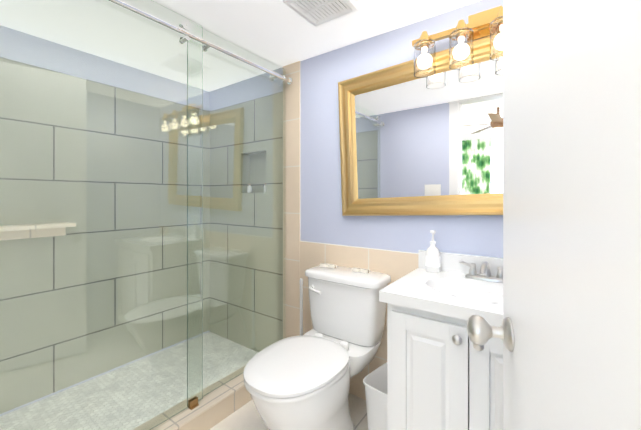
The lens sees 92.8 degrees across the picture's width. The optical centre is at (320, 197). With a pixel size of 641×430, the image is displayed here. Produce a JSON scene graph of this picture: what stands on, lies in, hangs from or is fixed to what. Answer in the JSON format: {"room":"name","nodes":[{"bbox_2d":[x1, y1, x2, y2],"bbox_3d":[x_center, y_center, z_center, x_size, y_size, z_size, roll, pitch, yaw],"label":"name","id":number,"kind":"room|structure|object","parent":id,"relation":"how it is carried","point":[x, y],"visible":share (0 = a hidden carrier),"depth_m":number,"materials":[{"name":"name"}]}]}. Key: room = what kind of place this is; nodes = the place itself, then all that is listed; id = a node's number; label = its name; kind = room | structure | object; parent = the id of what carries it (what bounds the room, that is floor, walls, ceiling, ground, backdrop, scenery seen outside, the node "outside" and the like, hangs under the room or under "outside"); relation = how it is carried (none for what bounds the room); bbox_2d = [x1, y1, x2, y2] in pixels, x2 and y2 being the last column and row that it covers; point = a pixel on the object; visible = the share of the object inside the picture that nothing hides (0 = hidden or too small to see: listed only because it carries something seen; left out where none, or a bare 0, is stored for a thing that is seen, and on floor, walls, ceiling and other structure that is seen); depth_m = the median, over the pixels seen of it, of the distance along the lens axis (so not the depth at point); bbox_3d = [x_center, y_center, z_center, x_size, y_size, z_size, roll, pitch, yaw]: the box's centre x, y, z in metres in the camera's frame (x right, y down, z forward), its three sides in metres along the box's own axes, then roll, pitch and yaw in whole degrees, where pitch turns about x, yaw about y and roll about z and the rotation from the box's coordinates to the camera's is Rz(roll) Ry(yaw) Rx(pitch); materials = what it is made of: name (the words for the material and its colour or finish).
{"room":"bathroom","nodes":[
{"label":"bathroom","id":0,"kind":"room"},
{"bbox_2d":[209,393,367,429],"bbox_3d":[-0.315,1.170,1.192,2.800,0.100,1.710,0,0,36],"label":"floor","id":1,"kind":"structure","parent":0,"point":[246,416],"depth_m":1.54,"materials":[{"name":"tile"}]},
{"bbox_2d":[151,373,251,429],"bbox_3d":[-0.648,1.062,1.431,0.150,0.115,1.470,0,0,36],"label":"curb","id":2,"kind":"object","parent":1,"relation":"on","point":[218,405],"visible":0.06,"depth_m":1.50,"materials":[{"name":"beige tile"}]},
{"bbox_2d":[0,0,292,429],"bbox_3d":[-0.637,0.080,1.424,0.082,1.850,1.462,0,0,36],"label":"shower enclosure","id":3,"kind":"object","parent":2,"relation":"on","point":[142,214],"visible":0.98,"depth_m":1.24,"materials":[{"name":"clear glass"}]},
{"bbox_2d":[300,278,302,334],"bbox_3d":[-0.115,0.803,1.830,0.128,0.634,0.128,0,0,36],"label":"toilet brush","id":4,"kind":"object","parent":1,"relation":"on","point":[301,306],"visible":0.31,"depth_m":1.82,"materials":[{"name":"white plastic"}]},
{"bbox_2d":[243,265,390,429],"bbox_3d":[-0.017,0.758,1.402,0.444,0.724,0.745,0,0,36],"label":"toilet","id":5,"kind":"object","parent":1,"relation":"on","point":[300,382],"visible":1,"depth_m":1.34,"materials":[{"name":"white ceramic"}]},
{"bbox_2d":[320,263,327,266],"bbox_3d":[0.022,0.387,1.739,0.045,0.016,0.028,0,0,24],"label":"soap bar","id":6,"kind":"object","parent":5,"relation":"on","point":[323,264],"visible":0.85,"depth_m":1.73,"materials":[{"name":"white"}]},
{"bbox_2d":[328,264,336,267],"bbox_3d":[0.066,0.387,1.713,0.045,0.016,0.028,0,0,42],"label":"soap bar","id":7,"kind":"object","parent":5,"relation":"on","point":[332,266],"visible":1,"depth_m":1.70,"materials":[{"name":"white"}]},
{"bbox_2d":[351,267,360,271],"bbox_3d":[0.190,0.387,1.630,0.045,0.016,0.028,0,0,28],"label":"soap bar","id":8,"kind":"object","parent":5,"relation":"on","point":[354,269],"visible":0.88,"depth_m":1.62,"materials":[{"name":"white"}]},
{"bbox_2d":[360,268,369,272],"bbox_3d":[0.233,0.387,1.603,0.045,0.016,0.028,0,0,40],"label":"soap bar","id":9,"kind":"object","parent":5,"relation":"on","point":[362,270],"visible":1,"depth_m":1.60,"materials":[{"name":"white"}]},
{"bbox_2d":[363,363,386,429],"bbox_3d":[0.327,0.978,1.420,0.260,0.285,0.168,0,0,-44],"label":"trash can","id":10,"kind":"object","parent":1,"relation":"on","point":[375,382],"visible":0.33,"depth_m":1.36,"materials":[{"name":"white plastic"}]},
{"bbox_2d":[379,250,502,429],"bbox_3d":[0.591,0.690,1.133,0.600,0.860,0.488,0,0,36],"label":"bathroom vanity","id":11,"kind":"object","parent":1,"relation":"on","point":[444,372],"visible":0.67,"depth_m":1.04,"materials":[{"name":"white wood"}]},
{"bbox_2d":[425,230,439,272],"bbox_3d":[0.514,0.249,1.404,0.063,0.190,0.058,0,0,36],"label":"soap dispenser","id":12,"kind":"object","parent":11,"relation":"on","point":[432,259],"visible":1,"depth_m":1.40,"materials":[{"name":"white plastic"}]},
{"bbox_2d":[153,0,480,67],"bbox_3d":[-0.315,-0.925,1.193,2.800,0.100,1.710,0,0,36],"label":"ceiling","id":13,"kind":"structure","parent":0,"point":[280,33],"depth_m":1.53,"materials":[{"name":"white paint"}]},
{"bbox_2d":[283,0,358,26],"bbox_3d":[0.005,-0.867,1.381,0.250,0.016,0.250,0,0,36],"label":"ceiling vent","id":14,"kind":"object","parent":13,"relation":"in","point":[314,12],"visible":1,"depth_m":1.40,"materials":[{"name":"white plastic"}]},
{"bbox_2d":[300,0,502,257],"bbox_3d":[0.175,0.123,1.875,2.800,1.995,0.210,0,0,36],"label":"wall","id":15,"kind":"structure","parent":0,"point":[323,219],"depth_m":1.72,"materials":[{"name":"paint"}]},
{"bbox_2d":[282,61,299,337],"bbox_3d":[-0.193,0.065,2.005,0.150,1.880,0.008,0,0,36],"label":"wall column","id":16,"kind":"structure","parent":15,"relation":"attached to","point":[292,206],"depth_m":1.99,"materials":[{"name":"beige tile"}]},
{"bbox_2d":[300,241,417,399],"bbox_3d":[0.449,0.702,1.544,1.730,0.843,0.008,0,0,36],"label":"tile wainscot","id":17,"kind":"structure","parent":15,"relation":"attached to","point":[395,265],"depth_m":1.70,"materials":[{"name":"beige tile"}]},
{"bbox_2d":[338,36,502,215],"bbox_3d":[0.542,-0.299,1.458,1.048,0.772,0.036,-3,-2,36],"label":"mirror","id":18,"kind":"object","parent":15,"relation":"attached to","point":[411,144],"visible":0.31,"depth_m":1.49,"materials":[{"name":"gold metal"}]},
{"bbox_2d":[412,5,502,77],"bbox_3d":[0.683,-0.692,1.288,0.608,0.250,0.147,0,0,36],"label":"sconce","id":19,"kind":"object","parent":15,"relation":"attached to","point":[462,36],"visible":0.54,"depth_m":1.31,"materials":[{"name":"gold metal"}]}
]}

